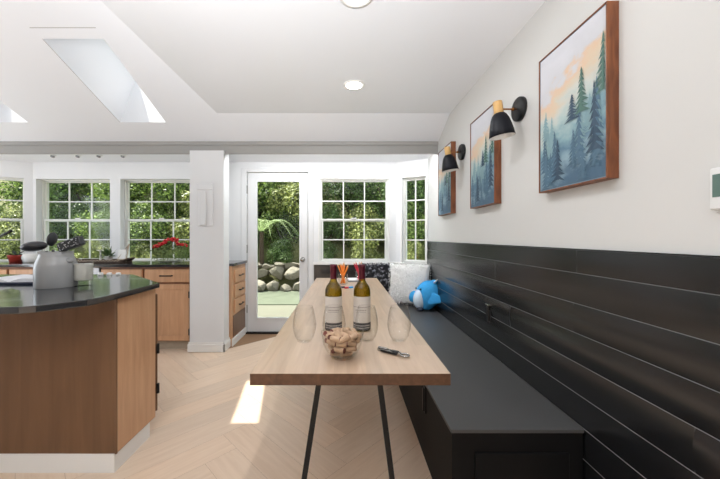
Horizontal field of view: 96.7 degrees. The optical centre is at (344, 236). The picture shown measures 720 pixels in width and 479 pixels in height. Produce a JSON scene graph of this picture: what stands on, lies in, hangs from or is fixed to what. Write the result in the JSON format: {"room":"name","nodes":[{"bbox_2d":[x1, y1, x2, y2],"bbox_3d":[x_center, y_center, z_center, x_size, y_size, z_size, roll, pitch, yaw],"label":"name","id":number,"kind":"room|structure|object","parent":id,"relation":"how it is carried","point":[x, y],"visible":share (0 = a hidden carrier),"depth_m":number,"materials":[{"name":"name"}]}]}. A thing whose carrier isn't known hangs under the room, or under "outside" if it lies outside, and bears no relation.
{"room":"dining room","nodes":[
{"label":"dining room","id":0,"kind":"room"},
{"bbox_2d":[0,160,32,253],"bbox_3d":[-4.428,-0.070,3.878,1.000,2.620,0.180,0,0,-30],"label":"wall","id":1,"kind":"structure","parent":0,"point":[8,168],"depth_m":4.02,"materials":[{"name":"white paint"}]},
{"bbox_2d":[0,177,23,260],"bbox_3d":[-4.367,-0.210,3.872,0.740,1.050,0.072,0,0,-30],"label":"window","id":2,"kind":"structure","parent":1,"relation":"in","point":[21,239],"depth_m":4.02,"materials":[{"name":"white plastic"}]},
{"bbox_2d":[190,150,228,341],"bbox_3d":[-1.470,0.150,3.480,0.360,2.140,0.160,0,0,0],"label":"wall column","id":3,"kind":"structure","parent":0,"point":[209,245],"depth_m":3.40,"materials":[{"name":"white paint"}]},
{"bbox_2d":[197,183,212,225],"bbox_3d":[-1.481,-0.340,3.387,0.162,0.450,0.026,0,0,0],"label":"wall sconce","id":4,"kind":"object","parent":3,"relation":"attached to","point":[205,190],"visible":1,"depth_m":3.39,"materials":[{"name":"white paint"}]},
{"bbox_2d":[187,337,230,351],"bbox_3d":[-1.470,1.167,3.473,0.396,0.105,0.179,0,0,0],"label":"baseboard","id":5,"kind":"structure","parent":3,"relation":"attached to","point":[192,346],"depth_m":3.38,"materials":[{"name":"white paint"}]},
{"bbox_2d":[0,180,424,289],"bbox_3d":[-4.000,-3.818,14.900,36.000,10.776,14.000,0,0,0],"label":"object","id":6,"kind":"structure","parent":0,"point":[339,243],"depth_m":9.01,"materials":[{"name":"plant"}]},
{"bbox_2d":[0,204,16,246],"bbox_3d":[-10.018,-0.094,9.108,1.672,1.996,1.403,0,0,-39],"label":"leafy bush","id":7,"kind":"object","parent":6,"relation":"on","point":[1,207],"visible":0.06,"depth_m":9.33,"materials":[{"name":"green plant"}]},
{"bbox_2d":[0,240,19,258],"bbox_3d":[-8.643,0.608,8.463,1.052,1.137,1.170,0,0,-43],"label":"shrub","id":8,"kind":"object","parent":6,"relation":"on","point":[3,252],"visible":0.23,"depth_m":8.16,"materials":[{"name":"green plant"}]},
{"bbox_2d":[0,203,63,249],"bbox_3d":[-8.720,-0.054,8.951,1.562,1.916,1.737,0,0,28],"label":"leafy bush","id":9,"kind":"object","parent":6,"relation":"on","point":[5,226],"visible":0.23,"depth_m":8.46,"materials":[{"name":"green plant"}]},
{"bbox_2d":[0,180,85,214],"bbox_3d":[-9.329,-1.298,9.947,1.978,2.631,2.356,0,0,3],"label":"leafy tree","id":10,"kind":"object","parent":6,"relation":"on","point":[16,191],"visible":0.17,"depth_m":9.26,"materials":[{"name":"green plant"}]},
{"bbox_2d":[49,240,76,254],"bbox_3d":[-7.539,0.584,8.234,1.115,1.185,0.936,0,0,-1],"label":"shrub","id":11,"kind":"object","parent":6,"relation":"on","point":[54,247],"visible":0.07,"depth_m":8.27,"materials":[{"name":"green plant"}]},
{"bbox_2d":[49,199,103,242],"bbox_3d":[-7.657,-0.115,9.055,1.669,2.039,1.428,0,0,14],"label":"leafy bush","id":12,"kind":"object","parent":6,"relation":"on","point":[79,208],"visible":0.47,"depth_m":8.89,"materials":[{"name":"green plant"}]},
{"bbox_2d":[49,183,109,210],"bbox_3d":[-8.107,-1.345,9.936,2.026,2.701,2.368,0,0,45],"label":"leafy tree","id":13,"kind":"object","parent":6,"relation":"on","point":[54,188],"visible":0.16,"depth_m":9.29,"materials":[{"name":"green plant"}]},
{"bbox_2d":[74,240,109,257],"bbox_3d":[-6.397,0.608,8.422,1.170,1.137,1.052,0,0,-1],"label":"shrub","id":14,"kind":"object","parent":6,"relation":"on","point":[94,253],"visible":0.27,"depth_m":8.15,"materials":[{"name":"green plant"}]},
{"bbox_2d":[72,200,141,246],"bbox_3d":[-6.517,-0.125,9.041,1.498,2.060,1.784,0,0,-8],"label":"leafy bush","id":15,"kind":"object","parent":6,"relation":"on","point":[100,227],"visible":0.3,"depth_m":8.49,"materials":[{"name":"green plant"}]},
{"bbox_2d":[85,183,158,215],"bbox_3d":[-6.658,-1.165,9.706,1.942,2.607,2.314,0,0,-44],"label":"leafy tree","id":16,"kind":"object","parent":6,"relation":"on","point":[100,191],"visible":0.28,"depth_m":9.20,"materials":[{"name":"green plant"}]},
{"bbox_2d":[130,240,171,257],"bbox_3d":[-5.136,0.608,8.413,1.170,1.137,1.052,0,0,-25],"label":"shrub","id":17,"kind":"object","parent":6,"relation":"on","point":[144,252],"visible":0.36,"depth_m":8.24,"materials":[{"name":"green plant"}]},
{"bbox_2d":[130,197,180,250],"bbox_3d":[-5.343,-0.091,8.823,1.662,1.991,1.395,0,0,5],"label":"leafy bush","id":18,"kind":"object","parent":6,"relation":"on","point":[138,230],"visible":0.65,"depth_m":8.55,"materials":[{"name":"green plant"}]},
{"bbox_2d":[144,183,189,228],"bbox_3d":[-5.089,-1.291,9.702,2.208,2.786,2.631,0,0,-33],"label":"leafy tree","id":19,"kind":"object","parent":6,"relation":"on","point":[166,190],"visible":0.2,"depth_m":9.00,"materials":[{"name":"green plant"}]},
{"bbox_2d":[166,242,189,257],"bbox_3d":[-4.068,0.584,8.486,0.936,1.185,1.115,0,0,16],"label":"shrub","id":20,"kind":"object","parent":6,"relation":"on","point":[184,242],"visible":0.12,"depth_m":8.20,"materials":[{"name":"green plant"}]},
{"bbox_2d":[168,203,189,244],"bbox_3d":[-4.199,-0.046,8.842,1.533,1.900,1.705,0,0,29],"label":"leafy bush","id":21,"kind":"object","parent":6,"relation":"on","point":[183,230],"visible":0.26,"depth_m":8.34,"materials":[{"name":"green plant"}]},
{"bbox_2d":[176,186,189,217],"bbox_3d":[-3.849,-0.851,9.261,2.194,2.514,2.439,0,0,17],"label":"leafy tree","id":22,"kind":"object","parent":6,"relation":"on","point":[184,204],"visible":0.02,"depth_m":8.69,"materials":[{"name":"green plant"}]},
{"bbox_2d":[258,269,269,277],"bbox_3d":[-2.049,0.908,8.065,0.340,0.235,0.292,0,0,-17],"label":"boulder","id":23,"kind":"object","parent":6,"relation":"on","point":[262,272],"visible":0.81,"depth_m":7.94,"materials":[{"name":"stone"}]},
{"bbox_2d":[258,182,286,215],"bbox_3d":[-2.712,-1.381,9.844,2.624,2.782,2.202,0,0,25],"label":"leafy tree","id":24,"kind":"object","parent":6,"relation":"on","point":[262,186],"visible":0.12,"depth_m":9.18,"materials":[{"name":"green plant"}]},
{"bbox_2d":[269,266,284,279],"bbox_3d":[-1.688,0.897,8.155,0.370,0.382,0.558,0,0,18],"label":"boulder","id":25,"kind":"object","parent":6,"relation":"on","point":[277,271],"visible":0.97,"depth_m":7.95,"materials":[{"name":"stone"}]},
{"bbox_2d":[258,199,298,247],"bbox_3d":[-1.716,-0.122,9.271,1.773,2.053,1.488,0,0,-35],"label":"leafy bush","id":26,"kind":"object","parent":6,"relation":"on","point":[281,215],"visible":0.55,"depth_m":8.97,"materials":[{"name":"green plant"}]},
{"bbox_2d":[258,219,298,264],"bbox_3d":[-2.089,0.156,8.172,1.781,1.229,1.804,0,0,25],"label":"tree fern","id":27,"kind":"object","parent":6,"relation":"on","point":[261,242],"visible":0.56,"depth_m":8.21,"materials":[{"name":"green plant"}]},
{"bbox_2d":[264,237,295,264],"bbox_3d":[-1.786,0.582,8.623,0.918,1.190,1.072,0,0,1],"label":"shrub","id":28,"kind":"object","parent":6,"relation":"on","point":[278,248],"visible":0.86,"depth_m":8.38,"materials":[{"name":"green plant"}]},
{"bbox_2d":[284,267,298,279],"bbox_3d":[-1.262,0.894,7.956,0.414,0.319,0.419,0,0,29],"label":"boulder","id":29,"kind":"object","parent":6,"relation":"on","point":[292,273],"visible":0.83,"depth_m":7.84,"materials":[{"name":"stone"}]},
{"bbox_2d":[285,262,298,267],"bbox_3d":[-1.299,0.719,8.146,0.430,0.157,0.264,0,0,7],"label":"boulder","id":30,"kind":"object","parent":29,"relation":"on","point":[293,264],"visible":0.77,"depth_m":8.05,"materials":[{"name":"stone"}]},
{"bbox_2d":[258,182,327,228],"bbox_3d":[-1.502,-0.919,9.370,2.158,2.494,2.399,0,0,18],"label":"leafy tree","id":31,"kind":"object","parent":6,"relation":"on","point":[290,191],"visible":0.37,"depth_m":8.77,"materials":[{"name":"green plant"}]},
{"bbox_2d":[323,237,338,258],"bbox_3d":[-0.634,0.582,8.633,0.918,1.190,1.072,0,0,17],"label":"shrub","id":32,"kind":"object","parent":6,"relation":"on","point":[326,246],"visible":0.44,"depth_m":8.39,"materials":[{"name":"green plant"}]},
{"bbox_2d":[322,202,349,242],"bbox_3d":[-0.605,-0.061,9.069,1.270,1.930,1.484,0,0,-30],"label":"leafy bush","id":33,"kind":"object","parent":6,"relation":"on","point":[328,227],"visible":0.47,"depth_m":8.83,"materials":[{"name":"green plant"}]},
{"bbox_2d":[322,182,377,218],"bbox_3d":[0.162,-1.288,9.786,2.250,2.632,1.926,0,0,-43],"label":"leafy tree","id":34,"kind":"object","parent":6,"relation":"on","point":[334,188],"visible":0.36,"depth_m":9.37,"materials":[{"name":"green plant"}]},
{"bbox_2d":[341,202,384,251],"bbox_3d":[0.724,-0.069,8.990,1.799,1.947,1.618,0,0,-35],"label":"leafy bush","id":35,"kind":"object","parent":6,"relation":"on","point":[356,229],"visible":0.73,"depth_m":8.64,"materials":[{"name":"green plant"}]},
{"bbox_2d":[350,241,384,258],"bbox_3d":[0.606,0.608,8.523,1.052,1.137,1.170,0,0,4],"label":"shrub","id":36,"kind":"object","parent":6,"relation":"on","point":[359,253],"visible":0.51,"depth_m":8.26,"materials":[{"name":"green plant"}]},
{"bbox_2d":[349,181,424,242],"bbox_3d":[1.171,-0.992,9.390,1.924,2.630,2.248,0,0,-40],"label":"leafy tree","id":37,"kind":"object","parent":6,"relation":"on","point":[380,189],"visible":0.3,"depth_m":9.18,"materials":[{"name":"green plant"}]},
{"bbox_2d":[379,198,424,251],"bbox_3d":[1.767,-0.076,8.819,1.609,1.961,1.351,0,0,-25],"label":"leafy bush","id":38,"kind":"object","parent":6,"relation":"on","point":[420,225],"visible":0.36,"depth_m":8.50,"materials":[{"name":"green plant"}]},
{"bbox_2d":[407,241,424,259],"bbox_3d":[1.631,0.608,8.284,1.170,1.137,1.052,0,0,-44],"label":"shrub","id":39,"kind":"object","parent":6,"relation":"on","point":[410,252],"visible":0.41,"depth_m":8.03,"materials":[{"name":"green plant"}]},
{"bbox_2d":[407,180,424,218],"bbox_3d":[2.623,-1.242,9.627,2.466,2.759,2.110,0,0,35],"label":"leafy tree","id":40,"kind":"object","parent":6,"relation":"on","point":[421,182],"visible":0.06,"depth_m":9.29,"materials":[{"name":"green plant"}]},
{"bbox_2d":[33,162,395,261],"bbox_3d":[-1.653,-0.070,4.140,4.595,2.620,0.180,0,0,0],"label":"wall","id":41,"kind":"structure","parent":0,"point":[116,172],"depth_m":4.05,"materials":[{"name":"white paint"}]},
{"bbox_2d":[42,180,109,258],"bbox_3d":[-3.442,-0.210,4.149,0.935,1.050,0.072,0,0,0],"label":"window","id":42,"kind":"structure","parent":41,"relation":"in","point":[45,201],"depth_m":4.14,"materials":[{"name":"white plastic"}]},
{"bbox_2d":[124,180,189,259],"bbox_3d":[-2.365,-0.210,4.149,0.960,1.050,0.072,0,0,0],"label":"window","id":43,"kind":"structure","parent":41,"relation":"in","point":[127,201],"depth_m":4.14,"materials":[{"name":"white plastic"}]},
{"bbox_2d":[241,167,313,333],"bbox_3d":[-0.854,0.170,4.109,0.917,2.100,0.243,0,0,0],"label":"door","id":44,"kind":"structure","parent":41,"relation":"in","point":[250,176],"depth_m":4.05,"materials":[{"name":"white wood"}]},
{"bbox_2d":[314,265,358,280],"bbox_3d":[0.311,0.785,4.015,1.402,0.869,0.165,0,0,8],"label":"panelling","id":45,"kind":"object","parent":41,"relation":"attached to","point":[320,271],"visible":0.11,"depth_m":4.03,"materials":[{"name":"black wood"}]},
{"bbox_2d":[320,179,387,261],"bbox_3d":[0.114,-0.210,4.086,0.872,1.050,0.072,0,0,0],"label":"window","id":46,"kind":"structure","parent":41,"relation":"in","point":[343,220],"depth_m":4.07,"materials":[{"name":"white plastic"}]},
{"bbox_2d":[313,178,395,264],"bbox_3d":[0.120,-0.201,4.041,1.040,1.101,0.042,0,0,0],"label":"trim","id":47,"kind":"structure","parent":41,"relation":"attached to","point":[318,262],"depth_m":4.04,"materials":[{"name":"white paint"}]},
{"bbox_2d":[0,334,431,478],"bbox_3d":[-1.963,1.280,-0.269,6.490,0.120,8.999,0,0,0],"label":"floor","id":48,"kind":"structure","parent":0,"point":[209,421],"depth_m":2.02,"materials":[{"name":"brown wood"}]},
{"bbox_2d":[0,267,32,273],"bbox_3d":[-3.620,0.773,3.700,0.760,0.894,0.590,0,0,0],"label":"base cabinet","id":49,"kind":"object","parent":48,"relation":"on","point":[3,270],"visible":0.02,"depth_m":3.44,"materials":[{"name":"brown wood"}]},
{"bbox_2d":[0,260,246,266],"bbox_3d":[-2.994,0.310,3.735,3.512,0.030,0.629,0,0,0],"label":"countertop","id":50,"kind":"structure","parent":49,"relation":"on","point":[135,263],"depth_m":3.56,"materials":[{"name":"black stone"}]},
{"bbox_2d":[6,250,23,262],"bbox_3d":[-3.835,0.226,3.736,0.213,0.139,0.172,0,0,-9],"label":"pot plant","id":51,"kind":"object","parent":50,"relation":"on","point":[14,258],"visible":0.81,"depth_m":3.69,"materials":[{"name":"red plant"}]},
{"bbox_2d":[21,253,37,262],"bbox_3d":[-3.664,0.245,3.726,0.156,0.100,0.136,0,0,37],"label":"mug","id":52,"kind":"object","parent":50,"relation":"on","point":[26,258],"visible":0.86,"depth_m":3.67,"materials":[{"name":"ceramic"}]},
{"bbox_2d":[76,257,134,262],"bbox_3d":[-2.840,0.266,3.715,0.731,0.057,0.225,0,0,0],"label":"wicker tray","id":53,"kind":"object","parent":50,"relation":"on","point":[131,258],"visible":0.79,"depth_m":3.61,"materials":[{"name":"wicker"}]},
{"bbox_2d":[99,246,116,259],"bbox_3d":[-2.737,0.189,3.699,0.228,0.184,0.230,0,0,38],"label":"potted plant","id":54,"kind":"object","parent":53,"relation":"on","point":[107,252],"visible":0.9,"depth_m":3.69,"materials":[{"name":"green plant"}]},
{"bbox_2d":[117,244,129,259],"bbox_3d":[-2.580,0.181,3.730,0.129,0.205,0.090,0,0,0],"label":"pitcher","id":55,"kind":"object","parent":53,"relation":"on","point":[121,253],"visible":0.86,"depth_m":3.71,"materials":[{"name":"white ceramic"}]},
{"bbox_2d":[150,237,189,261],"bbox_3d":[-2.071,0.150,3.796,0.420,0.299,0.317,0,0,34],"label":"flowers","id":56,"kind":"object","parent":50,"relation":"on","point":[184,245],"visible":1,"depth_m":3.79,"materials":[{"name":"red plant"}]},
{"bbox_2d":[0,289,159,472],"bbox_3d":[-2.183,0.768,2.027,2.033,0.904,0.746,0,0,0],"label":"kitchen island","id":57,"kind":"object","parent":48,"relation":"on","point":[80,387],"visible":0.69,"depth_m":1.66,"materials":[{"name":"brown wood"}]},
{"bbox_2d":[0,274,159,313],"bbox_3d":[-2.201,0.300,1.873,2.097,0.030,1.143,0,0,0],"label":"island countertop","id":58,"kind":"structure","parent":57,"relation":"on","point":[14,299],"depth_m":1.62,"materials":[{"name":"black stone"}]},
{"bbox_2d":[0,274,32,284],"bbox_3d":[-2.020,0.267,2.020,0.480,0.037,0.220,0,0,-4],"label":"magazine","id":59,"kind":"object","parent":58,"relation":"on","point":[24,279],"visible":0.43,"depth_m":1.92,"materials":[{"name":"white paper"}]},
{"bbox_2d":[33,251,77,288],"bbox_3d":[-1.655,0.183,1.840,0.202,0.203,0.193,0,0,0],"label":"utensil crock","id":60,"kind":"object","parent":58,"relation":"on","point":[51,270],"visible":0.98,"depth_m":1.77,"materials":[{"name":"grey ceramic"}]},
{"bbox_2d":[20,241,47,251],"bbox_3d":[-1.723,0.141,1.810,0.197,0.233,0.100,0,0,0],"label":"ladle","id":61,"kind":"object","parent":60,"relation":"in","point":[35,245],"visible":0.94,"depth_m":1.78,"materials":[{"name":"black plastic"}]},
{"bbox_2d":[46,232,57,251],"bbox_3d":[-1.722,0.114,1.881,0.061,0.284,0.053,0,0,42],"label":"serving spoon","id":62,"kind":"object","parent":60,"relation":"in","point":[52,238],"visible":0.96,"depth_m":1.87,"materials":[{"name":"black plastic"}]},
{"bbox_2d":[56,236,84,251],"bbox_3d":[-1.584,0.126,1.814,0.206,0.263,0.050,0,0,4],"label":"slotted spatula","id":63,"kind":"object","parent":60,"relation":"in","point":[75,242],"visible":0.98,"depth_m":1.79,"materials":[{"name":"black plastic"}]},
{"bbox_2d":[74,262,93,286],"bbox_3d":[-1.532,0.212,1.875,0.094,0.145,0.094,0,0,0],"label":"candle jar","id":64,"kind":"object","parent":58,"relation":"on","point":[83,271],"visible":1,"depth_m":1.84,"materials":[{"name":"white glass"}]},
{"bbox_2d":[93,267,100,273],"bbox_3d":[-2.936,0.774,3.690,0.600,0.891,0.580,0,0,0],"label":"dishwasher","id":65,"kind":"object","parent":48,"relation":"on","point":[96,270],"visible":0.05,"depth_m":3.44,"materials":[{"name":"metal"}]},
{"bbox_2d":[101,267,143,277],"bbox_3d":[-2.400,0.773,3.700,0.465,0.894,0.590,0,0,0],"label":"base cabinet","id":66,"kind":"object","parent":48,"relation":"on","point":[138,271],"visible":0.03,"depth_m":3.44,"materials":[{"name":"brown wood"}]},
{"bbox_2d":[144,267,189,348],"bbox_3d":[-1.913,0.773,3.700,0.504,0.894,0.590,0,0,0],"label":"base cabinet","id":67,"kind":"object","parent":48,"relation":"on","point":[173,292],"visible":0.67,"depth_m":3.44,"materials":[{"name":"brown wood"}]},
{"bbox_2d":[229,263,244,346],"bbox_3d":[-1.436,0.773,3.807,0.438,0.894,0.483,0,0,0],"label":"base cabinet","id":68,"kind":"object","parent":48,"relation":"on","point":[236,273],"visible":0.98,"depth_m":3.70,"materials":[{"name":"brown wood"}]},
{"bbox_2d":[232,327,245,346],"bbox_3d":[-1.255,1.177,3.806,0.014,0.085,0.488,0,0,0],"label":"baseboard","id":69,"kind":"structure","parent":68,"relation":"attached to","point":[242,332],"depth_m":3.75,"materials":[{"name":"white paint"}]},
{"bbox_2d":[250,278,450,478],"bbox_3d":[0.018,0.846,2.385,0.690,0.751,2.570,0,0,0],"label":"dining table","id":70,"kind":"object","parent":48,"relation":"on","point":[287,360],"visible":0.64,"depth_m":1.29,"materials":[{"name":"brown wood"}]},
{"bbox_2d":[325,264,341,330],"bbox_3d":[-0.058,0.304,1.619,0.087,0.332,0.086,0,0,-6],"label":"wine bottle","id":71,"kind":"object","parent":70,"relation":"on","point":[333,291],"visible":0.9,"depth_m":1.59,"materials":[{"name":"green glass"}]},
{"bbox_2d":[353,264,370,331],"bbox_3d":[0.086,0.304,1.619,0.087,0.332,0.086,0,0,9],"label":"wine bottle","id":72,"kind":"object","parent":70,"relation":"on","point":[361,297],"visible":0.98,"depth_m":1.59,"materials":[{"name":"green glass"}]},
{"bbox_2d":[377,346,409,357],"bbox_3d":[0.193,0.460,1.282,0.143,0.017,0.033,0,0,36],"label":"corkscrew","id":73,"kind":"object","parent":70,"relation":"on","point":[381,349],"visible":1,"depth_m":1.28,"materials":[{"name":"silver metal"}]},
{"bbox_3d":[-0.010,0.420,1.255,0.168,0.100,0.168,0,0,0],"label":"glass bowl","id":74,"kind":"object","parent":70,"relation":"on","visible":0},
{"bbox_2d":[330,336,340,342],"bbox_3d":[-0.035,0.385,1.205,0.043,0.023,0.022,0,0,27],"label":"cork","id":75,"kind":"object","parent":74,"relation":"in","point":[332,338],"visible":1,"depth_m":1.20,"materials":[{"name":"wood"}]},
{"bbox_2d":[334,347,345,353],"bbox_3d":[-0.020,0.427,1.211,0.043,0.022,0.021,0,0,33],"label":"cork","id":76,"kind":"object","parent":74,"relation":"in","point":[342,350],"visible":0.95,"depth_m":1.20,"materials":[{"name":"wood"}]},
{"bbox_2d":[336,342,347,346],"bbox_3d":[-0.011,0.405,1.205,0.044,0.024,0.022,0,0,14],"label":"cork","id":77,"kind":"object","parent":74,"relation":"in","point":[344,344],"visible":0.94,"depth_m":1.20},
{"bbox_2d":[339,334,349,343],"bbox_3d":[-0.002,0.383,1.199,0.047,0.036,0.022,0,0,-11],"label":"cork","id":78,"kind":"object","parent":74,"relation":"in","point":[345,338],"visible":1,"depth_m":1.19,"materials":[{"name":"wood"}]},
{"bbox_2d":[344,346,355,351],"bbox_3d":[0.020,0.427,1.221,0.043,0.022,0.022,0,0,-22],"label":"cork","id":79,"kind":"object","parent":74,"relation":"in","point":[349,348],"visible":0.86,"depth_m":1.21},
{"bbox_2d":[346,341,356,346],"bbox_3d":[0.023,0.403,1.217,0.046,0.034,0.022,0,0,-31],"label":"cork","id":80,"kind":"object","parent":74,"relation":"in","point":[353,343],"visible":0.89,"depth_m":1.21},
{"bbox_2d":[348,333,357,341],"bbox_3d":[0.029,0.381,1.215,0.022,0.024,0.044,0,0,36],"label":"cork","id":81,"kind":"object","parent":74,"relation":"in","point":[354,336],"visible":1,"depth_m":1.21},
{"bbox_2d":[397,303,583,478],"bbox_3d":[0.460,1.005,2.666,1.040,0.430,2.718,0,0,0],"label":"storage bench","id":82,"kind":"object","parent":48,"relation":"on","point":[489,423],"visible":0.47,"depth_m":1.45,"materials":[{"name":"black paint"}]},
{"bbox_2d":[360,262,394,291],"bbox_3d":[0.400,0.546,3.851,0.459,0.486,0.189,0,0,-3],"label":"patterned pillow","id":83,"kind":"object","parent":82,"relation":"on","point":[380,271],"visible":0.34,"depth_m":3.82,"materials":[{"name":"fabric"}]},
{"bbox_2d":[388,262,430,305],"bbox_3d":[0.741,0.542,3.705,0.510,0.501,0.190,0,0,20],"label":"pillow","id":84,"kind":"object","parent":82,"relation":"on","point":[405,278],"visible":0.74,"depth_m":3.68,"materials":[{"name":"fabric"}]},
{"bbox_2d":[409,279,440,310],"bbox_3d":[0.889,0.618,3.469,0.389,0.343,0.254,0,0,28],"label":"plush whale","id":85,"kind":"object","parent":82,"relation":"on","point":[425,297],"visible":0.97,"depth_m":3.38,"materials":[{"name":"blue fabric"}]},
{"bbox_2d":[0,154,431,161],"bbox_3d":[-1.908,-0.983,4.138,6.416,0.075,1.325,0,0,0],"label":"ceiling","id":86,"kind":"structure","parent":0,"point":[14,157],"depth_m":3.80,"materials":[{"name":"white paint"}]},
{"bbox_2d":[0,141,437,153],"bbox_3d":[-1.908,-0.989,3.450,5.816,0.182,0.050,0,0,0],"label":"ceiling beam","id":87,"kind":"structure","parent":0,"point":[6,147],"depth_m":3.44,"materials":[{"name":"grey paint"}]},
{"bbox_2d":[0,0,545,140],"bbox_3d":[-1.908,-1.708,-0.330,6.016,1.376,7.540,0,0,0],"label":"ceiling","id":88,"kind":"structure","parent":0,"point":[180,70],"depth_m":2.40,"materials":[{"name":"white paint"}]},
{"bbox_2d":[343,80,364,90],"bbox_3d":[0.070,-1.175,2.480,0.170,0.007,0.170,0,0,0],"label":"recessed light","id":89,"kind":"object","parent":88,"relation":"in","point":[353,85],"visible":1,"depth_m":2.48,"materials":[{"name":"white paint"}]},
{"bbox_2d":[346,82,361,88],"bbox_3d":[0.070,-1.175,2.480,0.128,0.004,0.128,0,0,0],"label":"diffuser","id":90,"kind":"object","parent":89,"relation":"attached to","point":[349,85],"depth_m":2.48,"materials":[{"name":"white"}]},
{"bbox_2d":[340,0,371,8],"bbox_3d":[0.055,-1.175,1.560,0.170,0.007,0.170,0,0,0],"label":"recessed light","id":91,"kind":"object","parent":88,"relation":"in","point":[355,4],"visible":1,"depth_m":1.61,"materials":[{"name":"white paint"}]},
{"bbox_2d":[345,0,366,4],"bbox_3d":[0.055,-1.175,1.560,0.128,0.004,0.128,0,0,0],"label":"diffuser","id":92,"kind":"object","parent":91,"relation":"attached to","point":[347,2],"depth_m":1.60,"materials":[{"name":"white"}]},
{"bbox_2d":[258,305,296,316],"bbox_3d":[-3.000,1.420,5.215,22.000,0.200,1.970,0,0,0],"label":"floor","id":93,"kind":"structure","parent":0,"point":[263,310],"depth_m":5.75,"materials":[{"name":"concrete"}]},
{"bbox_2d":[258,290,298,304],"bbox_3d":[-3.000,1.413,7.050,22.000,0.215,1.700,0,0,0],"label":"path","id":94,"kind":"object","parent":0,"point":[266,297],"depth_m":6.90,"materials":[{"name":"concrete"}]},
{"bbox_2d":[258,280,265,290],"bbox_3d":[-2.115,1.201,7.754,0.397,0.353,0.404,0,0,-4],"label":"boulder","id":95,"kind":"object","parent":94,"relation":"on","point":[261,285],"visible":0.29,"depth_m":7.63,"materials":[{"name":"stone"}]},
{"bbox_2d":[266,281,278,290],"bbox_3d":[-1.758,1.244,7.887,0.312,0.356,0.412,0,0,17],"label":"boulder","id":96,"kind":"object","parent":94,"relation":"on","point":[273,285],"visible":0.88,"depth_m":7.72,"materials":[{"name":"stone"}]},
{"bbox_2d":[280,284,291,291],"bbox_3d":[-1.462,1.258,7.762,0.292,0.246,0.253,0,0,37],"label":"boulder","id":97,"kind":"object","parent":94,"relation":"on","point":[284,287],"visible":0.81,"depth_m":7.68,"materials":[{"name":"stone"}]},
{"bbox_2d":[292,282,298,290],"bbox_3d":[-1.113,1.237,7.806,0.379,0.356,0.305,0,0,8],"label":"boulder","id":98,"kind":"object","parent":94,"relation":"on","point":[295,287],"visible":0.41,"depth_m":7.69,"materials":[{"name":"stone"}]},
{"bbox_2d":[396,158,427,262],"bbox_3d":[0.868,-0.070,4.025,0.410,2.620,0.180,0,0,30],"label":"wall","id":99,"kind":"structure","parent":0,"point":[413,167],"depth_m":4.01,"materials":[{"name":"white paint"}]},
{"bbox_2d":[396,175,427,264],"bbox_3d":[0.823,-0.200,3.947,0.410,1.099,0.060,0,0,30],"label":"trim","id":100,"kind":"structure","parent":99,"relation":"attached to","point":[400,262],"depth_m":3.95,"materials":[{"name":"white paint"}]},
{"bbox_2d":[403,177,425,262],"bbox_3d":[0.878,-0.210,3.985,0.300,1.050,0.060,0,0,30],"label":"window","id":101,"kind":"structure","parent":99,"relation":"in","point":[405,200],"depth_m":4.02,"materials":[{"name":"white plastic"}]},
{"bbox_2d":[428,0,719,255],"bbox_3d":[1.090,-0.720,-0.150,0.180,3.920,8.100,0,0,0],"label":"wall","id":102,"kind":"structure","parent":0,"point":[659,201],"depth_m":1.13,"materials":[{"name":"white paint"}]},
{"bbox_2d":[438,141,455,215],"bbox_3d":[0.978,-0.539,3.086,0.045,0.648,0.399,0,0,0],"label":"framed picture","id":103,"kind":"object","parent":102,"relation":"attached to","point":[446,181],"visible":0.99,"depth_m":3.02,"materials":[{"name":"brown wood"}]},
{"bbox_2d":[442,144,465,172],"bbox_3d":[0.913,-0.670,2.715,0.174,0.233,0.138,0,0,0],"label":"wall sconce","id":104,"kind":"object","parent":102,"relation":"attached to","point":[449,164],"visible":1,"depth_m":2.68,"materials":[{"name":"black metal"}]},
{"bbox_2d":[444,146,450,154],"bbox_3d":[0.871,-0.724,2.715,0.060,0.084,0.050,0,0,0],"label":"socket","id":105,"kind":"object","parent":104,"relation":"attached to","point":[447,149],"depth_m":2.69,"materials":[{"name":"brown wood"}]},
{"bbox_2d":[470,104,500,208],"bbox_3d":[0.978,-0.539,2.244,0.045,0.648,0.397,0,0,0],"label":"framed picture","id":106,"kind":"object","parent":102,"relation":"attached to","point":[485,154],"visible":0.94,"depth_m":2.20,"materials":[{"name":"paper"}]},
{"bbox_2d":[489,96,526,140],"bbox_3d":[0.913,-0.677,1.820,0.174,0.233,0.138,0,0,0],"label":"wall sconce","id":107,"kind":"object","parent":102,"relation":"attached to","point":[501,126],"visible":1,"depth_m":1.79,"materials":[{"name":"black metal"}]},
{"bbox_2d":[493,100,503,113],"bbox_3d":[0.871,-0.731,1.820,0.060,0.084,0.050,0,0,0],"label":"socket","id":108,"kind":"object","parent":107,"relation":"attached to","point":[498,108],"depth_m":1.80,"materials":[{"name":"brown wood"}]},
{"bbox_2d":[427,241,719,478],"bbox_3d":[0.987,0.635,1.423,0.027,1.170,4.846,0,0,0],"label":"panelling","id":109,"kind":"object","parent":102,"relation":"attached to","point":[625,345],"visible":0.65,"depth_m":1.18,"materials":[{"name":"black wood"}]},
{"bbox_2d":[485,303,490,321],"bbox_3d":[0.974,0.517,2.180,0.022,0.125,0.060,0,0,0],"label":"wall outlet","id":110,"kind":"object","parent":109,"relation":"attached to","point":[488,313],"visible":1,"depth_m":2.16,"materials":[{"name":"black plastic"}]},
{"bbox_2d":[539,1,618,192],"bbox_3d":[0.978,-0.539,1.373,0.045,0.648,0.411,0,0,0],"label":"framed picture","id":111,"kind":"object","parent":102,"relation":"attached to","point":[579,78],"visible":1,"depth_m":1.29,"materials":[{"name":"paper"}]},
{"bbox_2d":[710,167,719,212],"bbox_3d":[0.987,-0.123,0.794,0.026,0.119,0.128,0,0,0],"label":"thermostat","id":112,"kind":"object","parent":102,"relation":"attached to","point":[714,172],"visible":1,"depth_m":0.84,"materials":[{"name":"white plastic"}]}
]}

